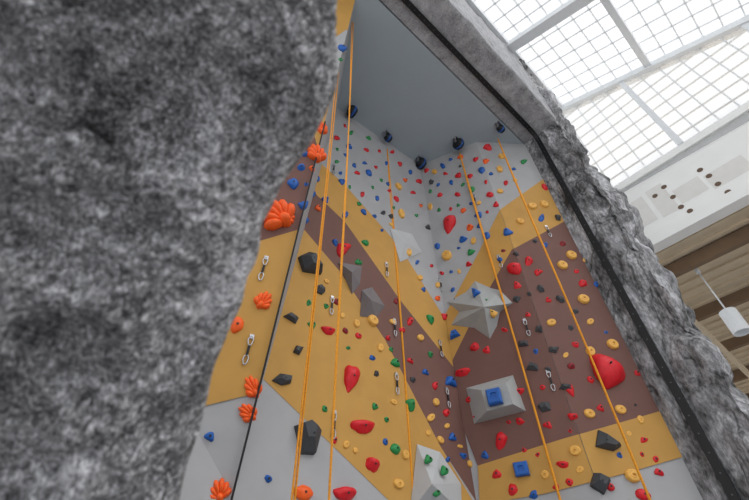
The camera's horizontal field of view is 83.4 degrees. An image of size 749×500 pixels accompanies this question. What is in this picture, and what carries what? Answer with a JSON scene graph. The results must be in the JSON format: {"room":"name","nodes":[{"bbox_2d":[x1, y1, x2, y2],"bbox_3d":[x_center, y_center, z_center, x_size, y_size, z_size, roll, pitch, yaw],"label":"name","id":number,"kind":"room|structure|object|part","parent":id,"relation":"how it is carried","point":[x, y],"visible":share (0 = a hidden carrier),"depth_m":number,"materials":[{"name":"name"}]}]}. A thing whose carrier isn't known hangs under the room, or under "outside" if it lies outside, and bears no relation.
{"room":"indoor climbing gym","nodes":[
{"label":"indoor climbing gym","id":0,"kind":"room"},
{"bbox_2d":[291,72,338,499],"bbox_3d":[-0.660,-1.400,6.109,0.068,13.450,0.067,-2,-44,0],"label":"rope","id":1,"kind":"object","parent":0,"point":[296,472],"depth_m":3.95,"materials":[{"name":"orange fabric"}]},
{"bbox_2d":[328,23,353,499],"bbox_3d":[-0.381,-1.602,5.910,0.050,13.450,0.054,-2,-44,0],"label":"rope","id":2,"kind":"object","parent":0,"point":[344,210],"depth_m":3.89,"materials":[{"name":"orange fabric"}]},
{"bbox_2d":[387,149,412,487],"bbox_3d":[0.448,1.314,7.248,0.069,11.100,0.073,-2,-44,0],"label":"rope","id":3,"kind":"object","parent":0,"point":[395,252],"depth_m":7.13,"materials":[{"name":"orange fabric"}]},
{"bbox_2d":[337,0,523,161],"bbox_3d":[0.496,-3.567,10.802,11.304,0.150,3.351,31,-53,-29],"label":"ceiling","id":4,"kind":"structure","parent":0,"point":[399,86],"depth_m":10.41,"materials":[{"name":"paint"}]},
{"bbox_2d":[346,104,357,117],"bbox_3d":[-0.564,-3.469,10.525,0.301,0.332,0.306,-2,-44,0],"label":"auto belay device","id":5,"kind":"object","parent":4,"relation":"hanging from","point":[353,109],"visible":0.89,"depth_m":10.43,"materials":[{"name":"black plastic"}]},
{"bbox_2d":[382,130,392,141],"bbox_3d":[0.357,-2.979,11.100,0.280,0.272,0.204,31,-53,-29],"label":"pulley","id":6,"kind":"object","parent":4,"relation":"hanging from","point":[387,136],"visible":1,"depth_m":11.03,"materials":[{"name":"black plastic"}]},
{"bbox_2d":[415,156,426,168],"bbox_3d":[1.294,-2.413,11.668,0.301,0.332,0.306,-2,-44,0],"label":"auto belay device","id":7,"kind":"object","parent":4,"relation":"hanging from","point":[421,162],"visible":1,"depth_m":11.58,"materials":[{"name":"black plastic"}]},
{"bbox_2d":[452,136,463,149],"bbox_3d":[2.248,-2.842,11.255,0.301,0.332,0.306,-2,-44,0],"label":"auto belay device","id":8,"kind":"object","parent":4,"relation":"hanging from","point":[458,143],"visible":1,"depth_m":11.17,"materials":[{"name":"black plastic"}]},
{"bbox_2d":[494,121,504,132],"bbox_3d":[3.292,-3.183,10.977,0.280,0.272,0.204,31,-53,-29],"label":"pulley","id":9,"kind":"object","parent":4,"relation":"hanging from","point":[500,128],"visible":1,"depth_m":10.91,"materials":[{"name":"black plastic"}]},
{"bbox_2d":[497,139,650,499],"bbox_3d":[3.337,1.084,7.097,0.086,11.100,0.055,28,-52,-27],"label":"rope","id":10,"kind":"object","parent":9,"relation":"hanging from","point":[512,174],"visible":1,"depth_m":6.75,"materials":[{"name":"fabric"}]},
{"bbox_2d":[379,0,556,143],"bbox_3d":[1.056,-6.678,10.500,9.050,4.234,1.064,31,-53,-29],"label":"header beam","id":11,"kind":"structure","parent":0,"point":[456,20],"depth_m":10.04,"materials":[{"name":"concrete"}]},
{"bbox_2d":[459,153,560,499],"bbox_3d":[2.392,1.389,7.382,0.070,11.100,0.073,-2,-44,0],"label":"rope","id":12,"kind":"object","parent":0,"point":[544,444],"depth_m":7.26,"materials":[{"name":"orange fabric"}]},
{"bbox_2d":[466,0,748,114],"bbox_3d":[1.552,-8.819,10.068,16.160,8.800,19.316,31,-53,-29],"label":"skylight","id":13,"kind":"object","parent":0,"point":[733,29],"visible":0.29,"depth_m":12.38,"materials":[{"name":"white metal"}]},
{"bbox_2d":[612,101,748,252],"bbox_3d":[9.396,-2.915,9.020,0.380,2.279,18.000,31,-53,-29],"label":"wall","id":14,"kind":"structure","parent":0,"point":[703,180],"depth_m":10.14,"materials":[{"name":"white paint"}]},
{"bbox_2d":[562,22,748,186],"bbox_3d":[8.316,-5.541,12.863,0.185,6.887,15.310,31,-53,-29],"label":"frame","id":15,"kind":"object","parent":14,"relation":"on","point":[665,128],"visible":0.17,"depth_m":11.79,"materials":[{"name":"white metal"}]},
{"bbox_2d":[655,205,748,397],"bbox_3d":[14.739,1.155,11.602,14.000,0.620,18.000,31,-53,-29],"label":"ceiling","id":16,"kind":"structure","parent":0,"point":[720,250],"depth_m":11.25,"materials":[{"name":"beige wood"}]},
{"bbox_2d":[694,268,748,336],"bbox_3d":[8.224,1.100,10.130,0.360,2.082,0.360,-2,-44,0],"label":"pendant lamp","id":17,"kind":"object","parent":16,"relation":"hanging from","point":[731,317],"visible":0.93,"depth_m":9.54,"materials":[{"name":"white metal"}]},
{"bbox_3d":[8.218,0.892,10.332,0.099,1.502,0.100,-2,-44,0],"label":"stem","id":18,"kind":"part","parent":17,"relation":"part of","materials":[{"name":"white metal"}]},
{"bbox_3d":[8.240,1.639,9.607,0.360,0.580,0.360,-2,-44,0],"label":"lamp shade","id":19,"kind":"part","parent":17,"relation":"part of","materials":[{"name":"white metal"}]},
{"bbox_3d":[6.191,6.511,4.657,40.000,0.100,40.000,-2,-44,0],"label":"floor","id":20,"kind":"structure","parent":0,"visible":0},
{"bbox_2d":[0,0,338,499],"bbox_3d":[-1.632,0.435,0.922,2.614,3.814,3.206,12,-46,-14],"label":"rock","id":21,"kind":"object","parent":20,"relation":"on","point":[147,147],"visible":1,"depth_m":0.88,"materials":[{"name":"grey stone"}]},
{"bbox_2d":[179,0,702,499],"bbox_3d":[0.098,-0.858,6.776,9.157,14.520,3.780,17,-47,-18],"label":"climbing wall","id":22,"kind":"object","parent":20,"relation":"on","point":[270,449],"visible":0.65,"depth_m":6.48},
{"bbox_2d":[210,478,231,499],"bbox_3d":[-1.497,2.328,4.081,0.228,0.213,0.121,18,-47,-19],"label":"hold","id":23,"kind":"object","parent":22,"relation":"attached to","point":[221,489],"visible":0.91,"depth_m":4.05,"materials":[{"name":"orange plastic"}]},
{"bbox_2d":[231,317,243,332],"bbox_3d":[-1.593,0.869,4.861,0.140,0.205,0.108,-2,-44,0],"label":"hold","id":24,"kind":"object","parent":22,"relation":"attached to","point":[237,325],"visible":0.87,"depth_m":4.83,"materials":[{"name":"orange plastic"}]},
{"bbox_2d":[238,404,256,422],"bbox_3d":[-1.357,1.738,4.483,0.211,0.187,0.099,15,-47,-17],"label":"hold","id":25,"kind":"object","parent":22,"relation":"attached to","point":[245,413],"visible":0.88,"depth_m":4.46,"materials":[{"name":"orange plastic"}]},
{"bbox_2d":[242,334,253,364],"bbox_3d":[-1.435,1.127,4.773,0.073,0.360,0.099,22,-49,-22],"label":"quickdraw","id":26,"kind":"object","parent":22,"relation":"attached to","point":[251,336],"visible":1,"depth_m":4.76,"materials":[{"name":"metal"}]},
{"bbox_2d":[244,375,262,397],"bbox_3d":[-1.337,1.501,4.629,0.218,0.229,0.108,20,-48,-20],"label":"hold","id":27,"kind":"object","parent":22,"relation":"attached to","point":[251,386],"visible":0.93,"depth_m":4.59,"materials":[{"name":"orange plastic"}]},
{"bbox_2d":[254,291,271,308],"bbox_3d":[-1.358,0.605,5.116,0.226,0.253,0.122,13,-46,-15],"label":"hold","id":28,"kind":"object","parent":22,"relation":"attached to","point":[262,301],"visible":1,"depth_m":5.07,"materials":[{"name":"orange plastic"}]},
{"bbox_2d":[258,255,268,280],"bbox_3d":[-1.402,0.226,5.294,0.073,0.360,0.099,22,-49,-22],"label":"quickdraw","id":29,"kind":"object","parent":22,"relation":"attached to","point":[265,257],"visible":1,"depth_m":5.29,"materials":[{"name":"metal"}]},
{"bbox_2d":[230,121,325,499],"bbox_3d":[-1.196,0.988,4.925,0.024,7.066,1.831,22,-49,-22],"label":"rope","id":30,"kind":"object","parent":22,"relation":"attached to","point":[272,334],"visible":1,"depth_m":4.88,"materials":[{"name":"black fabric"}]},
{"bbox_2d":[263,199,294,230],"bbox_3d":[-1.330,-0.495,5.702,0.475,0.512,0.289,10,-45,-11],"label":"hold","id":31,"kind":"object","parent":22,"relation":"attached to","point":[280,214],"visible":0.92,"depth_m":5.61,"materials":[{"name":"orange plastic"}]},
{"bbox_2d":[272,373,292,385],"bbox_3d":[-1.125,1.581,5.168,0.272,0.165,0.092,28,-51,-27],"label":"hold","id":32,"kind":"object","parent":22,"relation":"attached to","point":[281,379],"visible":1,"depth_m":5.14,"materials":[{"name":"black plastic"}]},
{"bbox_2d":[283,312,298,323],"bbox_3d":[-1.146,0.923,5.813,0.243,0.150,0.085,28,-51,-27],"label":"hold","id":33,"kind":"object","parent":22,"relation":"attached to","point":[292,317],"visible":1,"depth_m":5.78,"materials":[{"name":"black plastic"}]},
{"bbox_2d":[287,216,294,226],"bbox_3d":[-1.211,-0.434,5.763,0.241,0.245,0.130,17,-47,-19],"label":"hold","id":34,"kind":"object","parent":22,"relation":"attached to","point":[292,217],"visible":0.13,"depth_m":5.76,"materials":[{"name":"orange plastic"}]},
{"bbox_2d":[293,345,303,354],"bbox_3d":[-1.003,1.322,5.574,0.146,0.134,0.080,28,-51,-27],"label":"hold","id":35,"kind":"object","parent":22,"relation":"attached to","point":[298,349],"visible":1,"depth_m":5.53,"materials":[{"name":"black plastic"}]},
{"bbox_2d":[294,485,312,499],"bbox_3d":[-0.764,2.616,4.538,0.247,0.157,0.080,28,-51,-27],"label":"hold","id":36,"kind":"object","parent":22,"relation":"attached to","point":[304,492],"visible":0.91,"depth_m":4.51,"materials":[{"name":"orange plastic"}]},
{"bbox_2d":[294,420,321,454],"bbox_3d":[-0.755,2.169,4.905,0.362,0.394,0.183,28,-51,-27],"label":"hold","id":37,"kind":"object","parent":22,"relation":"attached to","point":[311,434],"visible":0.96,"depth_m":4.84,"materials":[{"name":"black plastic"}]},
{"bbox_2d":[298,252,322,274],"bbox_3d":[-0.978,0.183,6.625,0.441,0.422,0.214,28,-51,-27],"label":"hold","id":38,"kind":"object","parent":22,"relation":"attached to","point":[308,261],"visible":0.96,"depth_m":6.53,"materials":[{"name":"black plastic"}]},
{"bbox_2d":[307,144,326,162],"bbox_3d":[-0.882,-1.509,6.517,0.314,0.344,0.173,19,-48,-20],"label":"hold","id":39,"kind":"object","parent":22,"relation":"attached to","point":[312,150],"visible":0.97,"depth_m":6.45,"materials":[{"name":"orange plastic"}]},
{"bbox_2d":[317,284,324,294],"bbox_3d":[-0.834,0.599,6.474,0.206,0.159,0.094,28,-51,-27],"label":"hold","id":40,"kind":"object","parent":22,"relation":"attached to","point":[320,288],"visible":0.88,"depth_m":6.44,"materials":[{"name":"black plastic"}]},
{"bbox_2d":[317,121,327,133],"bbox_3d":[-0.850,-1.980,6.809,0.207,0.273,0.124,17,-47,-18],"label":"hold","id":41,"kind":"object","parent":22,"relation":"attached to","point":[320,128],"visible":0.76,"depth_m":6.77,"materials":[{"name":"orange plastic"}]},
{"bbox_2d":[321,326,335,334],"bbox_3d":[-0.659,1.165,6.109,0.258,0.152,0.087,28,-51,-27],"label":"hold","id":42,"kind":"object","parent":22,"relation":"attached to","point":[327,330],"visible":1,"depth_m":6.07,"materials":[{"name":"red plastic"}]},
{"bbox_2d":[330,295,333,314],"bbox_3d":[-0.658,0.851,6.447,0.074,0.363,0.038,28,-51,-27],"label":"quickdraw","id":43,"kind":"object","parent":22,"relation":"attached to","point":[331,296],"visible":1,"depth_m":6.45,"materials":[{"name":"metal"}]},
{"bbox_2d":[333,410,336,438],"bbox_3d":[-0.511,2.189,5.267,0.074,0.363,0.038,28,-51,-27],"label":"quickdraw","id":44,"kind":"object","parent":22,"relation":"attached to","point":[335,410],"visible":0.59,"depth_m":5.27,"materials":[{"name":"metal"}]},
{"bbox_2d":[337,243,350,257],"bbox_3d":[-0.520,-0.015,7.420,0.301,0.430,0.120,28,-51,-27],"label":"hold","id":45,"kind":"object","parent":22,"relation":"attached to","point":[347,246],"visible":0.82,"depth_m":7.37,"materials":[{"name":"red plastic"}]},
{"bbox_2d":[333,486,356,499],"bbox_3d":[-0.330,2.792,4.832,0.312,0.165,0.097,28,-51,-27],"label":"hold","id":46,"kind":"object","parent":22,"relation":"attached to","point":[342,493],"visible":1,"depth_m":4.80,"materials":[{"name":"red plastic"}]},
{"bbox_2d":[338,262,361,292],"bbox_3d":[-0.417,0.435,7.132,0.395,0.730,0.340,-2,-44,0],"label":"volume","id":47,"kind":"object","parent":22,"relation":"attached to","point":[352,273],"depth_m":7.05,"materials":[{"name":"grey plastic"}]},
{"bbox_2d":[344,365,359,392],"bbox_3d":[-0.296,1.798,5.843,0.264,0.421,0.136,28,-51,-27],"label":"hold","id":48,"kind":"object","parent":22,"relation":"attached to","point":[351,373],"visible":1,"depth_m":5.81,"materials":[{"name":"red plastic"}]},
{"bbox_2d":[350,420,374,433],"bbox_3d":[-0.136,2.316,5.514,0.405,0.194,0.114,28,-51,-27],"label":"hold","id":49,"kind":"object","parent":22,"relation":"attached to","point":[360,426],"visible":1,"depth_m":5.46,"materials":[{"name":"red plastic"}]},
{"bbox_2d":[360,287,384,316],"bbox_3d":[-0.029,0.877,7.063,0.416,0.721,0.432,-2,-44,0],"label":"volume","id":50,"kind":"object","parent":22,"relation":"attached to","point":[371,304],"depth_m":6.94,"materials":[{"name":"grey plastic"}]},
{"bbox_2d":[365,457,379,472],"bbox_3d":[-0.002,2.699,5.280,0.236,0.174,0.109,28,-51,-27],"label":"hold","id":51,"kind":"object","parent":22,"relation":"attached to","point":[372,464],"visible":1,"depth_m":5.25,"materials":[{"name":"red plastic"}]},
{"bbox_2d":[367,315,378,325],"bbox_3d":[-0.017,1.137,6.833,0.209,0.196,0.079,28,-51,-27],"label":"hold","id":52,"kind":"object","parent":22,"relation":"attached to","point":[372,320],"visible":1,"depth_m":6.79,"materials":[{"name":"yellow plastic"}]},
{"bbox_2d":[385,262,388,276],"bbox_3d":[0.228,0.367,7.912,0.074,0.363,0.038,28,-51,-27],"label":"quickdraw","id":53,"kind":"object","parent":22,"relation":"attached to","point":[386,263],"visible":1,"depth_m":7.91,"materials":[{"name":"metal"}]},
{"bbox_2d":[390,358,399,366],"bbox_3d":[0.342,1.762,6.609,0.200,0.149,0.089,28,-51,-27],"label":"hold","id":54,"kind":"object","parent":22,"relation":"attached to","point":[395,362],"visible":1,"depth_m":6.57,"materials":[{"name":"green plastic"}]},
{"bbox_2d":[393,318,396,335],"bbox_3d":[0.341,1.309,7.091,0.074,0.363,0.038,28,-51,-27],"label":"quickdraw","id":55,"kind":"object","parent":22,"relation":"attached to","point":[393,318],"visible":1,"depth_m":7.06,"materials":[{"name":"metal"}]},
{"bbox_2d":[394,372,399,394],"bbox_3d":[0.337,2.025,6.368,0.074,0.363,0.038,28,-51,-27],"label":"quickdraw","id":56,"kind":"object","parent":22,"relation":"attached to","point":[395,373],"visible":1,"depth_m":6.38,"materials":[{"name":"metal"}]},
{"bbox_2d":[390,228,421,261],"bbox_3d":[0.685,-0.050,8.849,0.691,1.084,0.562,-2,-44,0],"label":"volume","id":57,"kind":"object","parent":22,"relation":"attached to","point":[403,241],"depth_m":8.79,"materials":[{"name":"white plastic"}]},
{"bbox_2d":[405,398,414,411],"bbox_3d":[0.551,2.306,6.292,0.183,0.226,0.098,28,-51,-27],"label":"hold","id":58,"kind":"object","parent":22,"relation":"attached to","point":[411,402],"visible":1,"depth_m":6.26,"materials":[{"name":"green plastic"}]},
{"bbox_2d":[424,454,432,463],"bbox_3d":[0.741,2.815,5.653,0.151,0.124,0.062,28,-51,-27],"label":"hold","id":59,"kind":"object","parent":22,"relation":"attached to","point":[428,459],"visible":1,"depth_m":5.63,"materials":[{"name":"green plastic"}]},
{"bbox_2d":[426,314,433,324],"bbox_3d":[1.066,1.300,7.871,0.192,0.193,0.098,28,-51,-27],"label":"hold","id":60,"kind":"object","parent":22,"relation":"attached to","point":[430,318],"visible":1,"depth_m":7.84,"materials":[{"name":"green plastic"}]},
{"bbox_2d":[411,444,461,499],"bbox_3d":[0.838,3.132,5.732,0.797,0.862,0.778,-2,-44,0],"label":"volume","id":61,"kind":"object","parent":22,"relation":"attached to","point":[427,479],"depth_m":5.63,"materials":[{"name":"grey plastic"}]},
{"bbox_2d":[433,490,440,496],"bbox_3d":[0.818,3.129,5.425,0.154,0.111,0.057,28,-51,-27],"label":"hold","id":62,"kind":"object","parent":22,"relation":"attached to","point":[436,493],"visible":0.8,"depth_m":5.39,"materials":[{"name":"green plastic"}]},
{"bbox_2d":[438,339,443,356],"bbox_3d":[1.192,1.775,7.563,0.074,0.363,0.038,28,-51,-27],"label":"quickdraw","id":63,"kind":"object","parent":22,"relation":"attached to","point":[439,340],"visible":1,"depth_m":7.58,"materials":[{"name":"metal"}]},
{"bbox_2d":[440,465,448,475],"bbox_3d":[0.973,3.004,5.719,0.163,0.131,0.061,28,-51,-27],"label":"hold","id":64,"kind":"object","parent":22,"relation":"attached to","point":[444,470],"visible":1,"depth_m":5.70,"materials":[{"name":"green plastic"}]},
{"bbox_2d":[442,250,451,260],"bbox_3d":[1.582,0.106,9.247,0.220,0.269,0.089,-20,-47,18],"label":"hold","id":65,"kind":"object","parent":22,"relation":"attached to","point":[446,255],"visible":1,"depth_m":9.20,"materials":[{"name":"yellow plastic"}]},
{"bbox_2d":[445,387,450,407],"bbox_3d":[1.207,2.433,6.920,0.074,0.363,0.038,28,-51,-27],"label":"quickdraw","id":66,"kind":"object","parent":22,"relation":"attached to","point":[446,388],"visible":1,"depth_m":6.92,"materials":[{"name":"metal"}]},
{"bbox_2d":[443,215,455,233],"bbox_3d":[1.745,-0.640,9.803,0.324,0.555,0.196,-20,-47,18],"label":"hold","id":67,"kind":"object","parent":22,"relation":"attached to","point":[449,221],"visible":1,"depth_m":9.75,"materials":[{"name":"red plastic"}]},
{"bbox_2d":[450,329,460,339],"bbox_3d":[1.504,1.571,7.903,0.216,0.202,0.109,-20,-47,18],"label":"hold","id":68,"kind":"object","parent":22,"relation":"attached to","point":[453,334],"visible":1,"depth_m":7.86,"materials":[{"name":"blue plastic"}]},
{"bbox_2d":[455,368,469,376],"bbox_3d":[1.538,2.144,7.344,0.286,0.162,0.103,-20,-47,18],"label":"hold","id":69,"kind":"object","parent":22,"relation":"attached to","point":[462,372],"visible":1,"depth_m":7.32,"materials":[{"name":"red plastic"}]},
{"bbox_2d":[472,288,480,296],"bbox_3d":[1.945,0.784,8.068,0.162,0.229,0.076,-20,-47,18],"label":"hold","id":70,"kind":"object","parent":22,"relation":"attached to","point":[475,292],"visible":1,"depth_m":8.03,"materials":[{"name":"blue plastic"}]},
{"bbox_2d":[448,281,511,337],"bbox_3d":[2.018,1.080,7.982,1.108,1.361,0.646,-2,-44,0],"label":"volume","id":71,"kind":"object","parent":22,"relation":"attached to","point":[474,312],"depth_m":7.84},
{"bbox_2d":[490,309,497,317],"bbox_3d":[2.155,1.126,7.603,0.141,0.192,0.072,-20,-47,18],"label":"hold","id":72,"kind":"object","parent":22,"relation":"attached to","point":[493,313],"visible":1,"depth_m":7.57,"materials":[{"name":"yellow plastic"}]},
{"bbox_2d":[466,375,525,423],"bbox_3d":[1.952,2.366,6.775,0.780,0.652,0.532,-2,-44,0],"label":"volume","id":73,"kind":"object","parent":22,"relation":"attached to","point":[513,404],"depth_m":6.65,"materials":[{"name":"grey plastic"}]},
{"bbox_2d":[485,387,503,406],"bbox_3d":[1.862,2.283,6.537,0.217,0.238,0.108,-20,-47,18],"label":"hold","id":74,"kind":"object","parent":73,"relation":"attached to","point":[494,397],"visible":1,"depth_m":6.49,"materials":[{"name":"blue plastic"}]},
{"bbox_2d":[492,469,500,478],"bbox_3d":[1.775,3.266,6.132,0.155,0.126,0.067,-20,-47,18],"label":"hold","id":75,"kind":"object","parent":22,"relation":"attached to","point":[496,474],"visible":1,"depth_m":6.11,"materials":[{"name":"red plastic"}]},
{"bbox_2d":[496,432,507,449],"bbox_3d":[1.921,2.889,6.373,0.213,0.256,0.106,-20,-47,18],"label":"hold","id":76,"kind":"object","parent":22,"relation":"attached to","point":[501,438],"visible":1,"depth_m":6.34,"materials":[{"name":"red plastic"}]},
{"bbox_2d":[507,262,521,274],"bbox_3d":[2.724,0.360,8.200,0.272,0.284,0.172,-20,-47,18],"label":"hold","id":77,"kind":"object","parent":22,"relation":"attached to","point":[513,268],"visible":1,"depth_m":8.16,"materials":[{"name":"red plastic"}]},
{"bbox_2d":[513,296,520,302],"bbox_3d":[2.635,0.919,7.777,0.167,0.136,0.082,-20,-47,18],"label":"hold","id":78,"kind":"object","parent":22,"relation":"attached to","point":[515,298],"visible":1,"depth_m":7.77,"materials":[{"name":"black plastic"}]},
{"bbox_2d":[512,461,529,477],"bbox_3d":[2.099,3.133,6.006,0.198,0.181,0.098,-20,-47,18],"label":"hold","id":79,"kind":"object","parent":22,"relation":"attached to","point":[521,469],"visible":1,"depth_m":5.97,"materials":[{"name":"blue plastic"}]},
{"bbox_2d":[523,318,530,335],"bbox_3d":[2.666,1.358,7.356,0.074,0.363,0.038,-20,-47,18],"label":"quickdraw","id":80,"kind":"object","parent":22,"relation":"attached to","point":[524,319],"visible":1,"depth_m":7.36,"materials":[{"name":"metal"}]},
{"bbox_2d":[526,362,537,370],"bbox_3d":[2.568,1.912,6.866,0.207,0.169,0.097,-20,-47,18],"label":"hold","id":81,"kind":"object","parent":22,"relation":"attached to","point":[532,366],"visible":1,"depth_m":6.84,"materials":[{"name":"black plastic"}]},
{"bbox_2d":[538,402,550,411],"bbox_3d":[2.585,2.390,6.407,0.193,0.150,0.086,-20,-47,18],"label":"hold","id":82,"kind":"object","parent":22,"relation":"attached to","point":[543,406],"visible":1,"depth_m":6.38,"materials":[{"name":"black plastic"}]},
{"bbox_2d":[540,200,548,207],"bbox_3d":[3.898,-1.060,9.626,0.188,0.227,0.076,1,-44,-3],"label":"hold","id":83,"kind":"object","parent":22,"relation":"attached to","point":[543,203],"visible":1,"depth_m":9.59,"materials":[{"name":"yellow plastic"}]},
{"bbox_2d":[546,370,555,390],"bbox_3d":[2.776,2.057,6.616,0.074,0.363,0.038,-20,-47,18],"label":"quickdraw","id":84,"kind":"object","parent":22,"relation":"attached to","point":[546,370],"visible":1,"depth_m":6.61,"materials":[{"name":"metal"}]},
{"bbox_2d":[549,347,558,352],"bbox_3d":[2.966,1.646,6.925,0.206,0.124,0.077,1,-44,-3],"label":"hold","id":85,"kind":"object","parent":22,"relation":"attached to","point":[551,349],"visible":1,"depth_m":6.90,"materials":[{"name":"black plastic"}]},
{"bbox_2d":[557,260,567,269],"bbox_3d":[3.717,0.289,8.293,0.204,0.219,0.082,1,-44,-3],"label":"hold","id":86,"kind":"object","parent":22,"relation":"attached to","point":[561,264],"visible":1,"depth_m":8.25,"materials":[{"name":"yellow plastic"}]},
{"bbox_2d":[556,461,568,467],"bbox_3d":[2.618,2.982,5.833,0.181,0.120,0.069,-20,-47,18],"label":"hold","id":87,"kind":"object","parent":22,"relation":"attached to","point":[562,464],"visible":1,"depth_m":5.82,"materials":[{"name":"red plastic"}]},
{"bbox_2d":[559,383,570,389],"bbox_3d":[2.955,2.113,6.462,0.219,0.124,0.088,1,-44,-3],"label":"hold","id":88,"kind":"object","parent":22,"relation":"attached to","point":[564,386],"visible":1,"depth_m":6.44,"materials":[{"name":"black plastic"}]},
{"bbox_2d":[566,385,573,396],"bbox_3d":[3.005,2.148,6.437,0.147,0.213,0.076,1,-44,-3],"label":"hold","id":89,"kind":"object","parent":22,"relation":"attached to","point":[570,391],"visible":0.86,"depth_m":6.42,"materials":[{"name":"red plastic"}]},
{"bbox_2d":[566,250,576,259],"bbox_3d":[3.995,0.093,8.505,0.209,0.228,0.084,1,-44,-3],"label":"hold","id":90,"kind":"object","parent":22,"relation":"attached to","point":[570,254],"visible":1,"depth_m":8.47,"materials":[{"name":"yellow plastic"}]},
{"bbox_2d":[567,413,577,420],"bbox_3d":[2.920,2.438,6.155,0.151,0.110,0.068,1,-44,-3],"label":"hold","id":91,"kind":"object","parent":22,"relation":"attached to","point":[572,416],"visible":1,"depth_m":6.14,"materials":[{"name":"red plastic"}]},
{"bbox_2d":[569,445,580,455],"bbox_3d":[2.801,2.803,5.875,0.159,0.140,0.056,-20,-47,18],"label":"hold","id":92,"kind":"object","parent":22,"relation":"attached to","point":[574,450],"visible":1,"depth_m":5.86,"materials":[{"name":"yellow plastic"}]},
{"bbox_2d":[584,409,594,417],"bbox_3d":[3.178,2.409,6.200,0.168,0.140,0.056,1,-44,-3],"label":"hold","id":93,"kind":"object","parent":22,"relation":"attached to","point":[589,413],"visible":1,"depth_m":6.18,"materials":[{"name":"yellow plastic"}]},
{"bbox_2d":[590,473,610,494],"bbox_3d":[2.987,3.055,5.512,0.292,0.266,0.136,1,-44,-3],"label":"hold","id":94,"kind":"object","parent":22,"relation":"attached to","point":[600,482],"visible":1,"depth_m":5.49,"materials":[{"name":"black plastic"}]},
{"bbox_2d":[589,354,625,389],"bbox_3d":[3.757,1.893,6.636,0.554,0.592,0.330,-2,-44,0],"label":"hold","id":95,"kind":"object","parent":22,"relation":"attached to","point":[611,372],"visible":0.92,"depth_m":6.56,"materials":[{"name":"red plastic"}]},
{"bbox_2d":[595,430,620,450],"bbox_3d":[3.274,2.664,5.906,0.385,0.298,0.151,1,-44,-3],"label":"hold","id":96,"kind":"object","parent":22,"relation":"attached to","point":[604,440],"visible":1,"depth_m":5.84,"materials":[{"name":"black plastic"}]},
{"bbox_2d":[606,339,618,348],"bbox_3d":[4.012,1.577,7.064,0.192,0.192,0.078,1,-44,-3],"label":"hold","id":97,"kind":"object","parent":22,"relation":"attached to","point":[613,344],"visible":1,"depth_m":7.03,"materials":[{"name":"yellow plastic"}]},
{"bbox_2d":[615,405,626,413],"bbox_3d":[3.679,2.377,6.272,0.171,0.140,0.056,1,-44,-3],"label":"hold","id":98,"kind":"object","parent":22,"relation":"attached to","point":[620,409],"visible":1,"depth_m":6.25,"materials":[{"name":"yellow plastic"}]},
{"bbox_2d":[624,469,639,482],"bbox_3d":[3.465,3.015,5.624,0.209,0.171,0.069,1,-44,-3],"label":"hold","id":99,"kind":"object","parent":22,"relation":"attached to","point":[631,475],"visible":0.87,"depth_m":5.60,"materials":[{"name":"yellow plastic"}]},
{"bbox_2d":[635,489,650,499],"bbox_3d":[3.517,3.182,5.475,0.218,0.144,0.072,1,-44,-3],"label":"hold","id":100,"kind":"object","parent":22,"relation":"attached to","point":[640,493],"visible":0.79,"depth_m":5.46,"materials":[{"name":"red plastic"}]},
{"bbox_2d":[654,468,663,475],"bbox_3d":[3.851,3.002,5.687,0.137,0.100,0.052,1,-44,-3],"label":"hold","id":101,"kind":"object","parent":22,"relation":"attached to","point":[657,471],"visible":1,"depth_m":5.67,"materials":[{"name":"red plastic"}]},
{"bbox_2d":[401,0,741,499],"bbox_3d":[1.007,-1.043,5.055,9.235,11.500,0.116,31,-53,-29],"label":"track","id":102,"kind":"object","parent":20,"relation":"on","point":[731,492],"visible":1,"depth_m":7.51,"materials":[{"name":"black metal"}]},
{"bbox_2d":[519,59,748,499],"bbox_3d":[4.957,-0.261,8.919,1.717,15.600,1.547,28,-51,-27],"label":"rock pillar","id":103,"kind":"structure","parent":20,"relation":"on","point":[703,375],"depth_m":7.08,"materials":[{"name":"grey stone"}]}
]}

